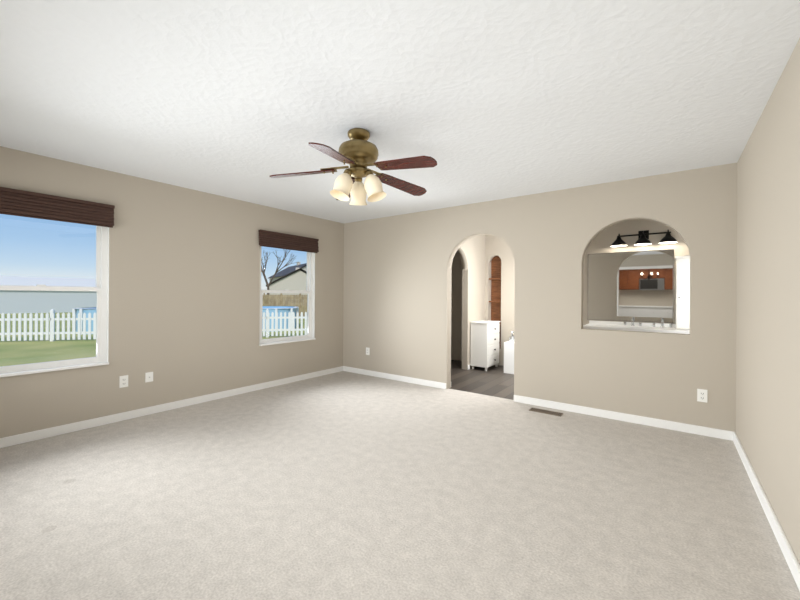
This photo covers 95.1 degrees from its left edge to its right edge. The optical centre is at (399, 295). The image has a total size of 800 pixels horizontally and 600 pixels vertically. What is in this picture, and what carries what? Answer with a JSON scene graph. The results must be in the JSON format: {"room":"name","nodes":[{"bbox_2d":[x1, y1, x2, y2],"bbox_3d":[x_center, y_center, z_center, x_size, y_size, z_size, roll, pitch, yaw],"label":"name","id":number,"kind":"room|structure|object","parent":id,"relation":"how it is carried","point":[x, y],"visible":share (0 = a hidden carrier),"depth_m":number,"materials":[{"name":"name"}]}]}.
{"room":"empty bedroom","nodes":[
{"label":"empty bedroom","id":0,"kind":"room"},
{"bbox_2d":[0,146,343,437],"bbox_3d":[-1.793,0.026,5.037,0.150,2.440,7.120,0,0,36],"label":"wall","id":1,"kind":"structure","parent":0,"point":[183,293],"depth_m":3.98,"materials":[{"name":"beige paint"}]},
{"bbox_2d":[0,215,108,376],"bbox_3d":[-3.120,-0.079,3.183,0.143,1.488,0.930,0,0,36],"label":"window","id":2,"kind":"structure","parent":1,"relation":"in","point":[100,358],"depth_m":3.39,"materials":[{"name":"white"}]},
{"bbox_2d":[0,187,114,227],"bbox_3d":[-3.054,-0.759,3.137,0.058,0.215,0.990,0,0,36],"label":"window blind","id":3,"kind":"object","parent":2,"relation":"attached to","point":[17,202],"visible":0.96,"depth_m":3.18,"materials":[{"name":"brown wood"}]},
{"bbox_2d":[119,375,127,387],"bbox_3d":[-2.737,0.855,3.629,0.009,0.115,0.072,0,0,36],"label":"electrical outlet","id":4,"kind":"object","parent":1,"relation":"attached to","point":[123,381],"visible":1,"depth_m":3.62,"materials":[{"name":"white plastic"}]},
{"bbox_2d":[145,372,152,382],"bbox_3d":[-2.605,0.851,3.805,0.013,0.100,0.070,0,0,36],"label":"electrical outlet","id":5,"kind":"object","parent":1,"relation":"attached to","point":[148,376],"visible":1,"depth_m":3.80,"materials":[{"name":"white plastic"}]},
{"bbox_2d":[0,366,343,447],"bbox_3d":[-2.347,1.203,4.154,0.018,0.080,4.758,0,0,36],"label":"baseboard","id":6,"kind":"structure","parent":1,"relation":"attached to","point":[86,424],"depth_m":3.76,"materials":[{"name":"white wood"}]},
{"bbox_2d":[259,246,315,345],"bbox_3d":[-1.610,-0.070,5.231,0.143,1.488,0.930,0,0,36],"label":"window","id":7,"kind":"structure","parent":1,"relation":"in","point":[309,299],"depth_m":5.36,"materials":[{"name":"white"}]},
{"bbox_2d":[258,229,318,252],"bbox_3d":[-1.544,-0.750,5.186,0.058,0.215,0.990,0,0,36],"label":"window blind","id":8,"kind":"object","parent":1,"relation":"attached to","point":[271,239],"visible":0.98,"depth_m":5.12,"materials":[{"name":"brown wood"}]},
{"bbox_2d":[0,371,799,599],"bbox_3d":[-0.398,1.262,2.747,4.826,0.012,4.800,0,0,36],"label":"floor","id":9,"kind":"structure","parent":0,"point":[343,485],"depth_m":2.18,"materials":[{"name":"beige carpet"}]},
{"bbox_2d":[529,408,562,415],"bbox_3d":[1.582,1.265,3.971,0.330,0.006,0.115,0,0,36],"label":"floor vent","id":10,"kind":"object","parent":9,"relation":"in","point":[546,412],"visible":0.98,"depth_m":3.97,"materials":[{"name":"gold metal"}]},
{"bbox_2d":[0,0,799,222],"bbox_3d":[0.218,-1.241,3.560,5.126,0.120,7.120,0,0,36],"label":"ceiling","id":11,"kind":"structure","parent":0,"point":[478,101],"depth_m":2.10,"materials":[{"name":"white paint"}]},
{"bbox_2d":[269,128,436,204],"bbox_3d":[-0.260,-0.928,2.640,1.181,0.511,1.219,0,0,36],"label":"fan","id":12,"kind":"object","parent":11,"relation":"hanging from","point":[358,152],"visible":1,"depth_m":2.58,"materials":[{"name":"brown wood"}]},
{"bbox_2d":[457,234,485,369],"bbox_3d":[0.956,0.044,6.035,0.110,2.440,1.950,0,0,36],"label":"wall","id":13,"kind":"structure","parent":0,"point":[471,251],"depth_m":6.31,"materials":[{"name":"beige paint"}]},
{"bbox_2d":[449,359,513,399],"bbox_3d":[1.626,1.274,5.492,4.826,0.012,2.020,0,0,36],"label":"floor","id":14,"kind":"structure","parent":0,"point":[493,380],"depth_m":5.42,"materials":[{"name":"brown wood"}]},
{"bbox_2d":[470,320,499,370],"bbox_3d":[1.503,0.863,6.373,0.346,0.810,0.554,0,0,36],"label":"chest","id":15,"kind":"object","parent":14,"relation":"on","point":[485,334],"visible":1,"depth_m":6.19,"materials":[{"name":"white wood"}]},
{"bbox_2d":[504,331,513,373],"bbox_3d":[2.295,0.941,5.892,1.066,0.664,0.576,0,0,36],"label":"bathtub","id":16,"kind":"object","parent":14,"relation":"on","point":[509,357],"visible":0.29,"depth_m":5.93,"materials":[{"name":"white ceramic"}]},
{"bbox_2d":[583,256,689,333],"bbox_3d":[3.198,0.396,4.749,1.420,1.765,0.555,0,0,36],"label":"vanity unit","id":17,"kind":"object","parent":14,"relation":"on","point":[681,325],"visible":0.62,"depth_m":4.53,"materials":[{"name":"white"}]},
{"bbox_2d":[451,234,514,365],"bbox_3d":[1.704,0.049,6.788,3.400,2.440,0.150,0,0,36],"label":"wall","id":18,"kind":"structure","parent":0,"point":[497,246],"depth_m":6.74,"materials":[{"name":"beige paint"}]},
{"bbox_2d":[489,256,500,348],"bbox_3d":[1.782,0.115,6.761,0.330,1.810,0.140,0,0,36],"label":"shelf niche","id":19,"kind":"object","parent":18,"relation":"in","point":[495,279],"visible":0.29,"depth_m":6.81,"materials":[{"name":"brown wood"}]},
{"bbox_2d":[343,163,736,431],"bbox_3d":[1.040,0.045,4.687,4.826,2.440,0.120,0,0,36],"label":"wall","id":20,"kind":"structure","parent":0,"point":[397,296],"depth_m":4.03,"materials":[{"name":"beige paint"}]},
{"bbox_2d":[344,366,445,388],"bbox_3d":[-0.151,1.217,5.479,1.920,0.080,0.018,0,0,36],"label":"baseboard","id":21,"kind":"structure","parent":20,"relation":"attached to","point":[441,385],"depth_m":5.38,"materials":[{"name":"white wood"}]},
{"bbox_2d":[514,395,731,440],"bbox_3d":[2.136,1.232,3.793,1.935,0.080,0.018,0,0,36],"label":"baseboard","id":22,"kind":"structure","parent":20,"relation":"attached to","point":[688,428],"depth_m":3.65,"materials":[{"name":"white wood"}]},
{"bbox_2d":[697,389,707,402],"bbox_3d":[2.756,0.916,3.337,0.072,0.115,0.009,0,0,36],"label":"electrical outlet","id":23,"kind":"object","parent":20,"relation":"attached to","point":[701,395],"visible":1,"depth_m":3.34,"materials":[{"name":"white plastic"}]},
{"bbox_2d":[583,219,689,324],"bbox_3d":[3.422,0.060,5.180,1.576,2.440,0.400,0,0,36],"label":"wall","id":24,"kind":"structure","parent":0,"point":[603,240],"depth_m":5.08,"materials":[{"name":"beige paint"}]},
{"bbox_2d":[587,249,673,322],"bbox_3d":[3.178,-0.120,5.100,1.019,0.971,0.014,0,0,36],"label":"vanity mirror","id":25,"kind":"object","parent":24,"relation":"attached to","point":[637,286],"visible":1,"depth_m":5.08,"materials":[{"name":"clear glass"}]},
{"bbox_2d":[610,229,677,246],"bbox_3d":[3.244,-0.777,4.889,0.749,0.208,0.282,0,0,36],"label":"sconce","id":26,"kind":"object","parent":24,"relation":"attached to","point":[643,237],"visible":1,"depth_m":4.86,"materials":[{"name":"black metal"}]},
{"bbox_2d":[735,38,799,563],"bbox_3d":[2.212,0.052,2.084,0.150,2.440,7.120,0,0,36],"label":"wall","id":27,"kind":"structure","parent":0,"point":[767,428],"depth_m":2.06,"materials":[{"name":"beige paint"}]},
{"bbox_2d":[732,431,799,591],"bbox_3d":[1.523,1.228,1.301,0.018,0.080,4.758,0,0,36],"label":"baseboard","id":28,"kind":"structure","parent":27,"relation":"attached to","point":[793,564],"depth_m":2.01,"materials":[{"name":"white wood"}]},
{"label":"outside","id":29,"kind":"structure","parent":0,"visible":0},
{"bbox_2d":[0,312,304,366],"bbox_3d":[-118.725,0.941,149.646,440.000,0.001,700.000,0,0,36],"label":"grass","id":30,"kind":"structure","parent":29,"point":[75,352],"depth_m":11.66,"materials":[{"name":"green plant"}]},
{"bbox_2d":[0,276,96,313],"bbox_3d":[-42.139,-0.514,31.070,40.800,3.900,16.800,0,0,-44],"label":"barn","id":31,"kind":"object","parent":30,"relation":"on","point":[29,304],"depth_m":31.85,"materials":[{"name":"silver metal"}]},
{"bbox_2d":[0,308,306,340],"bbox_3d":[-10.186,1.067,13.415,28.414,1.150,0.120,0,0,-13],"label":"fence","id":32,"kind":"object","parent":30,"relation":"on","point":[31,319],"depth_m":12.97,"materials":[{"name":"white wood"}]},
{"bbox_2d":[72,306,298,334],"bbox_3d":[-9.732,1.110,17.748,9.216,1.070,3.734,0,0,-13],"label":"pool","id":33,"kind":"object","parent":30,"relation":"on","point":[287,310],"depth_m":16.76,"materials":[{"name":"blue"}]},
{"bbox_2d":[261,249,298,294],"bbox_3d":[-16.560,-2.290,45.660,5.432,7.783,7.078,0,0,36],"label":"tree","id":34,"kind":"object","parent":30,"relation":"on","point":[263,271],"depth_m":45.70,"materials":[{"name":"brown plant"}]},
{"bbox_2d":[262,293,306,316],"bbox_3d":[-9.426,0.732,28.308,28.052,1.830,1.415,0,0,36],"label":"fence","id":35,"kind":"object","parent":30,"relation":"on","point":[266,299],"depth_m":27.42,"materials":[{"name":"brown wood"}]},
{"bbox_2d":[266,268,306,305],"bbox_3d":[-17.590,-1.556,62.672,9.800,6.300,15.800,0,0,-19],"label":"house","id":36,"kind":"structure","parent":30,"relation":"on","point":[295,278],"depth_m":55.27,"materials":[{"name":"beige"}]},
{"bbox_2d":[267,262,306,281],"bbox_3d":[-22.534,-2.888,81.232,9.800,8.900,14.800,0,0,-34],"label":"roof","id":37,"kind":"structure","parent":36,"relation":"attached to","point":[284,272],"depth_m":79.16,"materials":[{"name":"grey"}]}
]}

